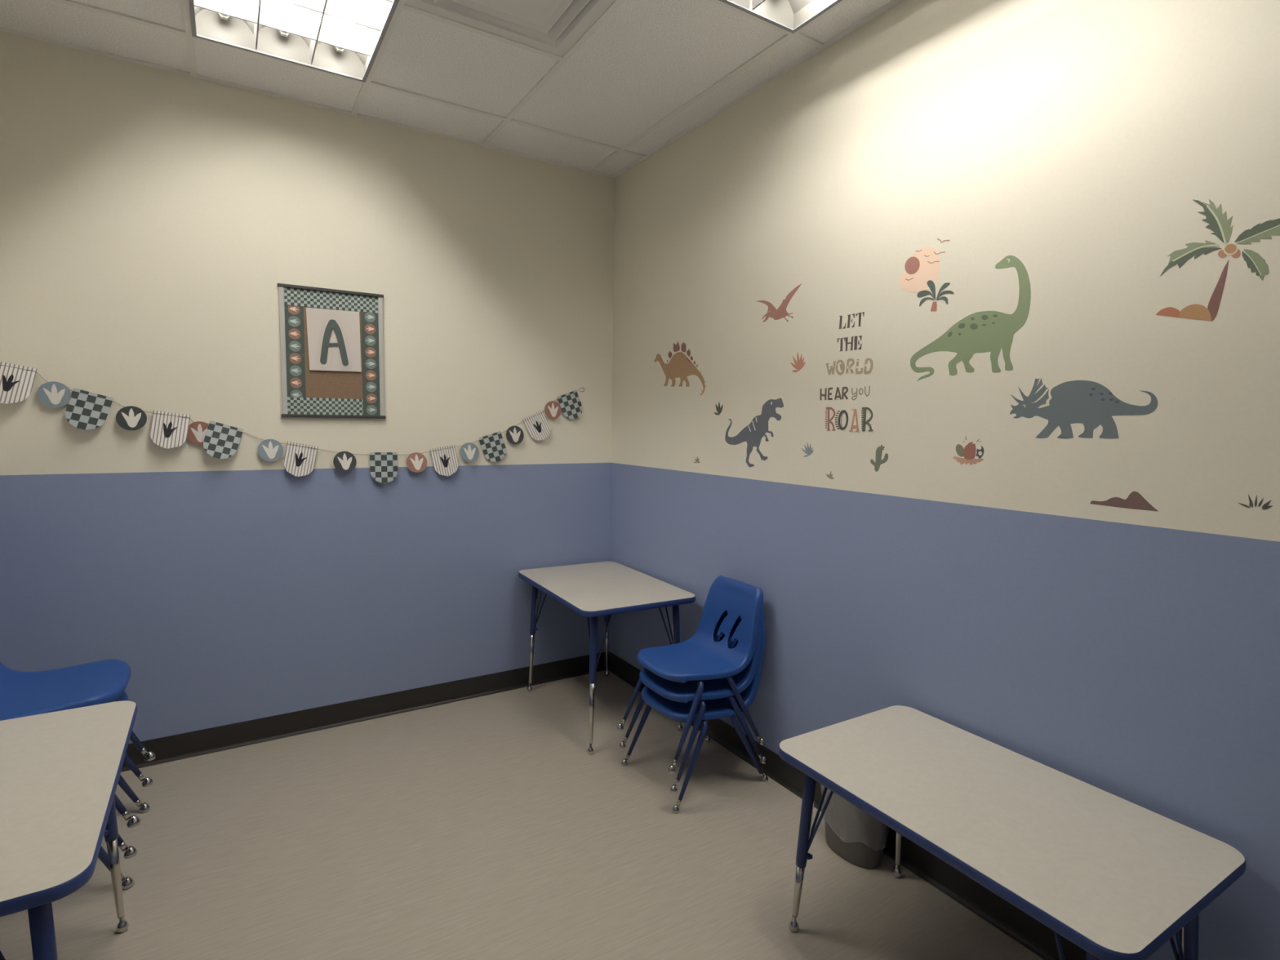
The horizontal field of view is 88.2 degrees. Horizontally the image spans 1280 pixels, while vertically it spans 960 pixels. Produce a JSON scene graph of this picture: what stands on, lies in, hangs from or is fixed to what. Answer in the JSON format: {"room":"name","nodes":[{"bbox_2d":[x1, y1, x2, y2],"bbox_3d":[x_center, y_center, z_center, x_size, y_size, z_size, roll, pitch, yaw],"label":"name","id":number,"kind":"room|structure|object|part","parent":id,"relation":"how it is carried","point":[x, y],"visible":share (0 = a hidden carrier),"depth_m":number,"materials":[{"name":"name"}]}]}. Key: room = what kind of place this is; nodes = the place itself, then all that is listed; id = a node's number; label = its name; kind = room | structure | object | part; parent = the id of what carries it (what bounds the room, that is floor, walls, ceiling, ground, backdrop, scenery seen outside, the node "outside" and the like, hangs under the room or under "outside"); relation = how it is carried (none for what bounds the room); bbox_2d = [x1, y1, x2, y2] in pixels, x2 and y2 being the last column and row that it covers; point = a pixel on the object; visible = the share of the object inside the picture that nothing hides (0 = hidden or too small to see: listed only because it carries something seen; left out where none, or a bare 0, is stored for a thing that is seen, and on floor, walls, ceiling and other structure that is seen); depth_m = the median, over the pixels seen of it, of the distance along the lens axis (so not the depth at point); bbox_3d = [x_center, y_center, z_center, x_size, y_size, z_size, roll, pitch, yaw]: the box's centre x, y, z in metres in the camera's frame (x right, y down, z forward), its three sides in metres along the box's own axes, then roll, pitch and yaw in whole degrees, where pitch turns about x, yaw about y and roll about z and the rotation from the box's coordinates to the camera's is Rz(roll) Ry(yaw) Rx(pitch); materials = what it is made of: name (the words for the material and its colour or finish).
{"room":"children's room","nodes":[
{"label":"children's room","id":0,"kind":"room"},
{"bbox_2d":[0,30,614,743],"bbox_3d":[-1.363,-0.318,3.136,2.820,3.025,0.001,-2,6,-32],"label":"wall","id":1,"kind":"structure","parent":0,"point":[152,220],"depth_m":2.95,"materials":[{"name":"beige paint"}]},
{"bbox_2d":[0,361,584,483],"bbox_3d":[-1.420,-0.256,3.078,2.619,0.561,0.045,-2,6,-32],"label":"garland","id":2,"kind":"object","parent":1,"relation":"attached to","point":[85,410],"visible":1,"depth_m":2.86,"materials":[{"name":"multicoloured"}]},
{"bbox_2d":[277,283,386,418],"bbox_3d":[-1.420,-0.584,3.063,0.446,0.589,0.018,-2,6,-32],"label":"bulletin board","id":3,"kind":"object","parent":1,"relation":"attached to","point":[305,392],"visible":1,"depth_m":3.06,"materials":[{"name":"multicoloured paper"}]},
{"bbox_3d":[-1.598,-0.578,2.955,0.022,0.567,0.016,-2,6,-32],"label":"frame","id":4,"kind":"part","parent":3,"relation":"part of","materials":[{"name":"silver metal"}]},
{"bbox_3d":[-1.416,-0.871,3.039,0.446,0.014,0.018,-2,6,-32],"label":"rail","id":5,"kind":"part","parent":3,"relation":"part of","materials":[{"name":"grey"}]},
{"bbox_3d":[-1.425,-0.298,3.088,0.446,0.014,0.018,-2,6,-32],"label":"rail","id":6,"kind":"part","parent":3,"relation":"part of","materials":[{"name":"grey"}]},
{"bbox_3d":[-1.423,-0.585,3.068,0.420,0.571,0.008,-2,6,-32],"label":"cork panel","id":7,"kind":"part","parent":3,"relation":"part of","materials":[{"name":"brown wood"}]},
{"bbox_2d":[306,307,361,371],"bbox_3d":[-1.414,-0.646,3.054,0.228,0.283,0.007,-2,6,-32],"label":"sheet","id":8,"kind":"object","parent":3,"relation":"attached to","point":[333,335],"visible":1,"depth_m":3.05,"materials":[{"name":"grey paper"}]},
{"bbox_3d":[-1.244,-0.591,3.175,0.022,0.567,0.016,-2,6,-32],"label":"frame","id":9,"kind":"part","parent":3,"relation":"part of","materials":[{"name":"silver metal"}]},
{"bbox_2d":[120,652,608,772],"bbox_3d":[-1.381,1.136,3.253,2.820,0.108,0.018,-2,6,-32],"label":"baseboard","id":10,"kind":"structure","parent":1,"relation":"attached to","point":[209,740],"depth_m":3.22,"materials":[{"name":"grey plastic"}]},
{"bbox_2d":[0,0,902,177],"bbox_3d":[-0.180,-1.502,1.161,2.820,0.007,4.400,-2,6,-32],"label":"ceiling","id":11,"kind":"structure","parent":0,"point":[646,74],"depth_m":2.62,"materials":[{"name":"tile"}]},
{"bbox_2d":[188,0,399,82],"bbox_3d":[-1.068,-1.649,2.059,0.594,0.129,1.203,-2,6,-32],"label":"ceiling light","id":12,"kind":"object","parent":11,"relation":"attached to","point":[346,37],"visible":1,"depth_m":2.45,"materials":[{"name":"grey plastic"}]},
{"bbox_2d":[404,0,615,57],"bbox_3d":[-0.390,-1.638,2.123,0.586,0.132,0.586,-2,6,-32],"label":"ceiling vent","id":13,"kind":"object","parent":11,"relation":"in","point":[551,26],"visible":1,"depth_m":2.27,"materials":[{"name":"white metal"}]},
{"bbox_3d":[-0.391,-1.583,2.128,0.336,0.022,0.336,-2,6,-32],"label":"panel","id":14,"kind":"part","parent":13,"relation":"part of","materials":[{"name":"white metal"}]},
{"bbox_2d":[719,0,842,33],"bbox_3d":[0.611,-1.591,1.672,0.594,0.129,1.203,-2,6,-32],"label":"ceiling light","id":15,"kind":"object","parent":11,"relation":"attached to","point":[790,15],"visible":1,"depth_m":2.28,"materials":[{"name":"grey plastic"}]},
{"bbox_2d":[0,670,1044,959],"bbox_3d":[-0.224,1.366,1.406,2.820,0.001,4.400,-2,6,-32],"label":"floor","id":16,"kind":"structure","parent":0,"point":[487,827],"depth_m":2.24,"materials":[{"name":"plastic"}]},
{"bbox_2d":[0,700,137,959],"bbox_3d":[-1.486,1.013,1.422,0.605,0.662,0.905,-2,6,-32],"label":"table","id":17,"kind":"object","parent":16,"relation":"on","point":[60,771],"visible":1,"depth_m":1.43,"materials":[{"name":"grey laminate"}]},
{"bbox_3d":[-1.143,0.880,1.191,0.099,0.289,0.008,-1,5,-22],"label":"brace rod","id":18,"kind":"part","parent":17,"relation":"part of","materials":[{"name":"blue metal"}]},
{"bbox_3d":[-1.103,0.905,1.219,0.070,0.344,0.070,-2,6,-32],"label":"leg","id":19,"kind":"part","parent":17,"relation":"part of","materials":[{"name":"blue metal"}]},
{"bbox_3d":[-1.498,0.847,1.836,0.070,0.344,0.070,-2,6,-32],"label":"leg","id":20,"kind":"part","parent":17,"relation":"part of","materials":[{"name":"blue metal"}]},
{"bbox_2d":[97,774,150,889],"bbox_3d":[-1.965,0.890,2.117,0.566,0.774,0.507,-2,6,-31],"label":"chair","id":21,"kind":"object","parent":16,"relation":"on","point":[127,882],"visible":0.02,"depth_m":2.43,"materials":[{"name":"blue plastic"}]},
{"bbox_3d":[-1.724,1.073,2.023,0.196,0.343,0.065,0,5,-9],"label":"leg","id":22,"kind":"part","parent":21,"relation":"part of","materials":[{"name":"blue metal"}]},
{"bbox_3d":[-1.954,1.037,2.397,0.065,0.343,0.196,4,6,36],"label":"leg","id":23,"kind":"part","parent":21,"relation":"part of","materials":[{"name":"blue metal"}]},
{"bbox_2d":[113,690,153,858],"bbox_3d":[-1.953,0.792,2.115,0.566,0.774,0.507,-2,6,-31],"label":"chair","id":24,"kind":"object","parent":21,"relation":"on","point":[131,851],"visible":0.05,"depth_m":2.32,"materials":[{"name":"blue plastic"}]},
{"bbox_2d":[0,658,155,827],"bbox_3d":[-1.942,0.694,2.113,0.566,0.774,0.507,-2,6,-31],"label":"chair","id":25,"kind":"object","parent":24,"relation":"on","point":[22,694],"visible":0.87,"depth_m":2.14,"materials":[{"name":"blue plastic"}]},
{"bbox_3d":[-1.701,0.876,2.019,0.196,0.343,0.065,0,5,-9],"label":"leg","id":26,"kind":"part","parent":25,"relation":"part of","materials":[{"name":"blue metal"}]},
{"bbox_3d":[-1.931,0.841,2.393,0.065,0.343,0.196,4,6,36],"label":"leg","id":27,"kind":"part","parent":25,"relation":"part of","materials":[{"name":"blue metal"}]},
{"bbox_3d":[-1.713,0.974,2.021,0.196,0.343,0.065,0,5,-9],"label":"leg","id":28,"kind":"part","parent":24,"relation":"part of","materials":[{"name":"blue metal"}]},
{"bbox_3d":[-1.942,0.939,2.396,0.065,0.343,0.196,4,6,36],"label":"leg","id":29,"kind":"part","parent":24,"relation":"part of","materials":[{"name":"blue metal"}]},
{"bbox_2d":[518,561,695,754],"bbox_3d":[-0.203,0.858,3.403,0.600,0.672,0.905,-2,6,-30],"label":"table","id":30,"kind":"object","parent":16,"relation":"on","point":[593,590],"visible":0.91,"depth_m":3.22,"materials":[{"name":"grey laminate"}]},
{"bbox_3d":[-0.570,0.687,3.603,0.070,0.319,0.070,-2,6,-30],"label":"leg","id":31,"kind":"part","parent":30,"relation":"part of","materials":[{"name":"blue metal"}]},
{"bbox_3d":[-0.544,0.664,3.558,0.008,0.265,0.098,-3,6,-40],"label":"brace rod","id":32,"kind":"part","parent":30,"relation":"part of","materials":[{"name":"blue metal"}]},
{"bbox_3d":[-0.526,0.659,3.624,0.098,0.265,0.008,-1,5,-20],"label":"brace rod","id":33,"kind":"part","parent":30,"relation":"part of","materials":[{"name":"blue metal"}]},
{"bbox_3d":[-0.230,0.716,3.007,0.008,0.265,0.098,-1,5,-20],"label":"brace rod","id":34,"kind":"part","parent":30,"relation":"part of","materials":[{"name":"blue metal"}]},
{"bbox_3d":[-0.206,0.747,2.966,0.070,0.319,0.070,-2,6,-30],"label":"leg","id":35,"kind":"part","parent":30,"relation":"part of","materials":[{"name":"blue metal"}]},
{"bbox_3d":[-0.164,0.719,2.989,0.098,0.265,0.008,-3,6,-40],"label":"brace rod","id":36,"kind":"part","parent":30,"relation":"part of","materials":[{"name":"blue metal"}]},
{"bbox_3d":[-0.196,0.675,3.815,0.070,0.319,0.070,-2,6,-30],"label":"leg","id":37,"kind":"part","parent":30,"relation":"part of","materials":[{"name":"blue metal"}]},
{"bbox_3d":[0.125,0.709,3.152,0.098,0.265,0.008,-1,5,-20],"label":"brace rod","id":38,"kind":"part","parent":30,"relation":"part of","materials":[{"name":"blue metal"}]},
{"bbox_3d":[0.143,0.704,3.218,0.008,0.265,0.098,-3,6,-40],"label":"brace rod","id":39,"kind":"part","parent":30,"relation":"part of","materials":[{"name":"blue metal"}]},
{"bbox_3d":[0.168,0.735,3.179,0.070,0.319,0.070,-2,6,-30],"label":"leg","id":40,"kind":"part","parent":30,"relation":"part of","materials":[{"name":"blue metal"}]},
{"bbox_2d":[621,626,768,813],"bbox_3d":[0.239,0.931,2.799,0.495,0.644,0.430,-2,6,-31],"label":"chair","id":41,"kind":"object","parent":16,"relation":"on","point":[721,708],"visible":0.36,"depth_m":2.69,"materials":[{"name":"blue plastic"}]},
{"bbox_3d":[0.025,1.058,2.901,0.166,0.290,0.055,0,5,-8],"label":"leg","id":42,"kind":"part","parent":41,"relation":"part of","materials":[{"name":"blue metal"}]},
{"bbox_2d":[618,608,767,793],"bbox_3d":[0.230,0.849,2.786,0.495,0.644,0.430,-2,6,-31],"label":"chair","id":43,"kind":"object","parent":41,"relation":"on","point":[719,688],"visible":0.46,"depth_m":2.69,"materials":[{"name":"blue plastic"}]},
{"bbox_3d":[0.016,0.975,2.888,0.166,0.290,0.055,0,5,-8],"label":"leg","id":44,"kind":"part","parent":43,"relation":"part of","materials":[{"name":"blue metal"}]},
{"bbox_3d":[0.208,1.005,2.569,0.055,0.290,0.166,4,6,36],"label":"leg","id":45,"kind":"part","parent":43,"relation":"part of","materials":[{"name":"blue metal"}]},
{"bbox_2d":[617,575,765,773],"bbox_3d":[0.221,0.766,2.772,0.495,0.644,0.430,-2,6,-31],"label":"chair","id":46,"kind":"object","parent":43,"relation":"on","point":[699,658],"visible":0.99,"depth_m":2.76,"materials":[{"name":"blue plastic"}]},
{"bbox_3d":[0.007,0.893,2.875,0.166,0.290,0.055,0,5,-8],"label":"leg","id":47,"kind":"part","parent":46,"relation":"part of","materials":[{"name":"blue metal"}]},
{"bbox_3d":[0.199,0.923,2.555,0.055,0.290,0.166,4,6,36],"label":"leg","id":48,"kind":"part","parent":46,"relation":"part of","materials":[{"name":"blue metal"}]},
{"bbox_3d":[0.407,0.916,2.678,0.186,0.291,0.056,0,5,-11],"label":"leg","id":49,"kind":"part","parent":46,"relation":"part of","materials":[{"name":"blue metal"}]},
{"bbox_3d":[0.416,0.998,2.692,0.186,0.291,0.056,0,5,-11],"label":"leg","id":50,"kind":"part","parent":43,"relation":"part of","materials":[{"name":"blue metal"}]},
{"bbox_3d":[0.203,1.087,2.593,0.155,0.290,0.071,-2,6,-31],"label":"leg","id":51,"kind":"part","parent":41,"relation":"part of","materials":[{"name":"blue metal"}]},
{"bbox_3d":[0.425,1.081,2.705,0.186,0.291,0.056,0,5,-11],"label":"leg","id":52,"kind":"part","parent":41,"relation":"part of","materials":[{"name":"blue metal"}]},
{"bbox_2d":[823,786,886,868],"bbox_3d":[0.752,1.151,2.307,0.186,0.305,0.287,-2,6,-32],"label":"waste bin","id":53,"kind":"object","parent":16,"relation":"on","point":[858,837],"visible":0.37,"depth_m":2.23,"materials":[{"name":"grey plastic"}]},
{"bbox_2d":[777,705,1245,959],"bbox_3d":[0.862,1.076,1.712,0.585,0.560,0.910,-2,6,-31],"label":"table","id":54,"kind":"object","parent":16,"relation":"on","point":[1113,876],"visible":1,"depth_m":1.54,"materials":[{"name":"grey laminate"}]},
{"bbox_3d":[0.494,0.965,1.912,0.070,0.328,0.070,-2,6,-31],"label":"leg","id":55,"kind":"part","parent":54,"relation":"part of","materials":[{"name":"blue metal"}]},
{"bbox_3d":[0.535,0.936,1.935,0.101,0.273,0.008,-1,5,-20],"label":"brace rod","id":56,"kind":"part","parent":54,"relation":"part of","materials":[{"name":"blue metal"}]},
{"bbox_3d":[0.519,0.941,1.869,0.008,0.273,0.101,-4,7,-42],"label":"brace rod","id":57,"kind":"part","parent":54,"relation":"part of","materials":[{"name":"blue metal"}]},
{"bbox_3d":[0.852,0.994,1.319,0.008,0.273,0.101,-1,5,-20],"label":"brace rod","id":58,"kind":"part","parent":54,"relation":"part of","materials":[{"name":"blue metal"}]},
{"bbox_3d":[0.876,1.024,1.281,0.070,0.328,0.070,-2,6,-31],"label":"leg","id":59,"kind":"part","parent":54,"relation":"part of","materials":[{"name":"blue metal"}]},
{"bbox_3d":[1.208,0.981,1.534,0.008,0.273,0.101,-4,7,-42],"label":"brace rod","id":60,"kind":"part","parent":54,"relation":"part of","materials":[{"name":"blue metal"}]},
{"bbox_3d":[1.192,0.986,1.468,0.101,0.273,0.008,-1,5,-20],"label":"brace rod","id":61,"kind":"part","parent":54,"relation":"part of","materials":[{"name":"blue metal"}]},
{"bbox_3d":[1.232,1.012,1.496,0.070,0.328,0.070,-2,6,-31],"label":"leg","id":62,"kind":"part","parent":54,"relation":"part of","materials":[{"name":"blue metal"}]},
{"bbox_2d":[608,0,1279,959],"bbox_3d":[0.996,-0.186,2.021,0.001,3.025,4.400,-2,6,-32],"label":"wall","id":63,"kind":"structure","parent":0,"point":[1132,655],"depth_m":1.93,"materials":[{"name":"beige paint"}]},
{"bbox_2d":[653,341,706,395],"bbox_3d":[0.195,-0.552,3.286,0.001,0.277,0.459,-2,6,-32],"label":"sticker","id":64,"kind":"object","parent":63,"relation":"attached to","point":[680,366],"visible":1,"depth_m":3.28,"materials":[{"name":"beige"}]},
{"bbox_3d":[0.182,-0.667,3.300,0.001,0.052,0.058,-2,6,-32],"label":"plate","id":65,"kind":"part","parent":64,"relation":"part of","materials":[{"name":"brown"}]},
{"bbox_3d":[0.215,-0.654,3.248,0.001,0.051,0.043,-2,6,-32],"label":"plate","id":66,"kind":"part","parent":64,"relation":"part of","materials":[{"name":"brown paper"}]},
{"bbox_3d":[0.237,-0.619,3.215,0.001,0.040,0.032,-2,6,-32],"label":"plate","id":67,"kind":"part","parent":64,"relation":"part of","materials":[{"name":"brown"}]},
{"bbox_2d":[713,402,723,414],"bbox_3d":[0.360,-0.330,3.034,0.001,0.063,0.066,-2,6,-32],"label":"sticker","id":68,"kind":"object","parent":63,"relation":"attached to","point":[718,409],"visible":1,"depth_m":3.03,"materials":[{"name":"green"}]},
{"bbox_2d":[724,398,783,467],"bbox_3d":[0.484,-0.200,2.843,0.001,0.295,0.367,-2,6,-32],"label":"sticker","id":69,"kind":"object","parent":63,"relation":"attached to","point":[753,433],"visible":1,"depth_m":2.81,"materials":[{"name":"grey plastic"}]},
{"bbox_2d":[757,284,800,322],"bbox_3d":[0.560,-0.708,2.689,0.001,0.139,0.262,-2,6,-32],"label":"sticker","id":70,"kind":"object","parent":63,"relation":"attached to","point":[781,313],"visible":1,"depth_m":2.68,"materials":[{"name":"red paper"}]},
{"bbox_2d":[790,352,805,372],"bbox_3d":[0.622,-0.467,2.604,0.001,0.082,0.086,-2,6,-32],"label":"sticker","id":71,"kind":"object","parent":63,"relation":"attached to","point":[799,364],"visible":1,"depth_m":2.60,"materials":[{"name":"brown"}]},
{"bbox_2d":[802,443,813,457],"bbox_3d":[0.653,-0.119,2.576,0.001,0.058,0.066,-2,6,-32],"label":"sticker","id":72,"kind":"object","parent":63,"relation":"attached to","point":[809,451],"visible":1,"depth_m":2.57,"materials":[{"name":"grey plastic"}]},
{"bbox_2d":[826,471,834,479],"bbox_3d":[0.715,-0.020,2.482,0.001,0.030,0.040,-2,6,-32],"label":"sticker","id":73,"kind":"object","parent":63,"relation":"attached to","point":[829,476],"visible":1,"depth_m":2.48,"materials":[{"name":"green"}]},
{"bbox_2d":[820,386,848,399],"bbox_3d":[0.721,-0.321,2.455,0.001,0.048,0.136,-2,6,-32],"label":"sticker","id":74,"kind":"object","parent":63,"relation":"attached to","point":[843,393],"visible":1,"depth_m":2.45,"materials":[{"name":"brown"}]},
{"bbox_2d":[608,651,1085,959],"bbox_3d":[0.966,1.267,2.141,0.018,0.108,4.400,-2,6,-32],"label":"baseboard","id":75,"kind":"structure","parent":63,"relation":"attached to","point":[1039,939],"depth_m":2.15,"materials":[{"name":"grey plastic"}]},
{"bbox_2d":[825,407,873,431],"bbox_3d":[0.758,-0.221,2.401,0.002,0.090,0.223,-2,6,-32],"label":"sticker","id":76,"kind":"object","parent":63,"relation":"attached to","point":[841,413],"visible":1,"depth_m":2.39,"materials":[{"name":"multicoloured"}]},
{"bbox_2d":[826,358,873,375],"bbox_3d":[0.756,-0.410,2.393,0.001,0.061,0.217,-2,6,-32],"label":"sticker","id":77,"kind":"object","parent":63,"relation":"attached to","point":[842,365],"visible":1,"depth_m":2.39,"materials":[{"name":"beige"}]},
{"bbox_2d":[837,335,862,351],"bbox_3d":[0.756,-0.493,2.387,0.001,0.050,0.112,-2,6,-32],"label":"sticker","id":78,"kind":"object","parent":63,"relation":"attached to","point":[860,336],"visible":1,"depth_m":2.38,"materials":[{"name":"grey"}]},
{"bbox_2d":[839,311,864,328],"bbox_3d":[0.760,-0.573,2.376,0.001,0.048,0.113,-2,6,-32],"label":"sticker","id":79,"kind":"object","parent":63,"relation":"attached to","point":[863,313],"visible":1,"depth_m":2.38,"materials":[{"name":"grey"}]},
{"bbox_2d":[851,386,870,399],"bbox_3d":[0.785,-0.309,2.352,0.001,0.049,0.080,-2,6,-32],"label":"sticker","id":80,"kind":"object","parent":63,"relation":"attached to","point":[866,395],"visible":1,"depth_m":2.35,"materials":[{"name":"beige"}]},
{"bbox_2d":[870,444,888,471],"bbox_3d":[0.831,-0.075,2.293,0.001,0.095,0.073,-2,6,-32],"label":"sticker","id":81,"kind":"object","parent":63,"relation":"attached to","point":[878,461],"visible":1,"depth_m":2.29,"materials":[{"name":"green"}]},
{"bbox_2d":[898,238,949,292],"bbox_3d":[0.912,-0.687,2.125,0.001,0.156,0.178,-2,6,-32],"label":"sticker","id":82,"kind":"object","parent":63,"relation":"attached to","point":[923,266],"visible":1,"depth_m":2.13,"materials":[{"name":"beige paper"}]},
{"bbox_2d":[916,280,954,311],"bbox_3d":[0.935,-0.586,2.094,0.001,0.102,0.129,-2,6,-32],"label":"sticker","id":83,"kind":"object","parent":63,"relation":"attached to","point":[931,284],"visible":1,"depth_m":2.10,"materials":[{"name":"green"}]},
{"bbox_2d":[952,437,983,465],"bbox_3d":[1.003,-0.090,2.015,0.001,0.089,0.102,-2,6,-32],"label":"sticker","id":84,"kind":"object","parent":63,"relation":"attached to","point":[969,452],"visible":1,"depth_m":2.01,"materials":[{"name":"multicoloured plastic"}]},
{"bbox_2d":[910,255,1031,381],"bbox_3d":[0.992,-0.481,2.009,0.001,0.346,0.377,-2,6,-32],"label":"sticker","id":85,"kind":"object","parent":63,"relation":"attached to","point":[984,331],"visible":1,"depth_m":1.95,"materials":[{"name":"green"}]},
{"bbox_2d":[1009,377,1157,439],"bbox_3d":[1.161,-0.192,1.754,0.001,0.166,0.359,-2,6,-32],"label":"sticker","id":86,"kind":"object","parent":63,"relation":"attached to","point":[1091,404],"visible":1,"depth_m":1.75,"materials":[{"name":"grey"}]},
{"bbox_2d":[1089,491,1157,511],"bbox_3d":[1.223,0.049,1.669,0.001,0.044,0.152,-2,6,-32],"label":"sticker","id":87,"kind":"object","parent":63,"relation":"attached to","point":[1135,500],"visible":1,"depth_m":1.66,"materials":[{"name":"brown"}]},
{"bbox_2d":[1155,199,1279,321],"bbox_3d":[1.315,-0.504,1.488,0.001,0.286,0.242,-2,6,-32],"label":"sticker","id":88,"kind":"object","parent":63,"relation":"attached to","point":[1254,260],"visible":1,"depth_m":1.50,"materials":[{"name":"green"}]},
{"bbox_2d":[1238,494,1273,509],"bbox_3d":[1.356,0.048,1.455,0.001,0.032,0.061,-2,6,-32],"label":"sticker","id":89,"kind":"object","parent":63,"relation":"attached to","point":[1264,506],"visible":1,"depth_m":1.45,"materials":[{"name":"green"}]}
]}

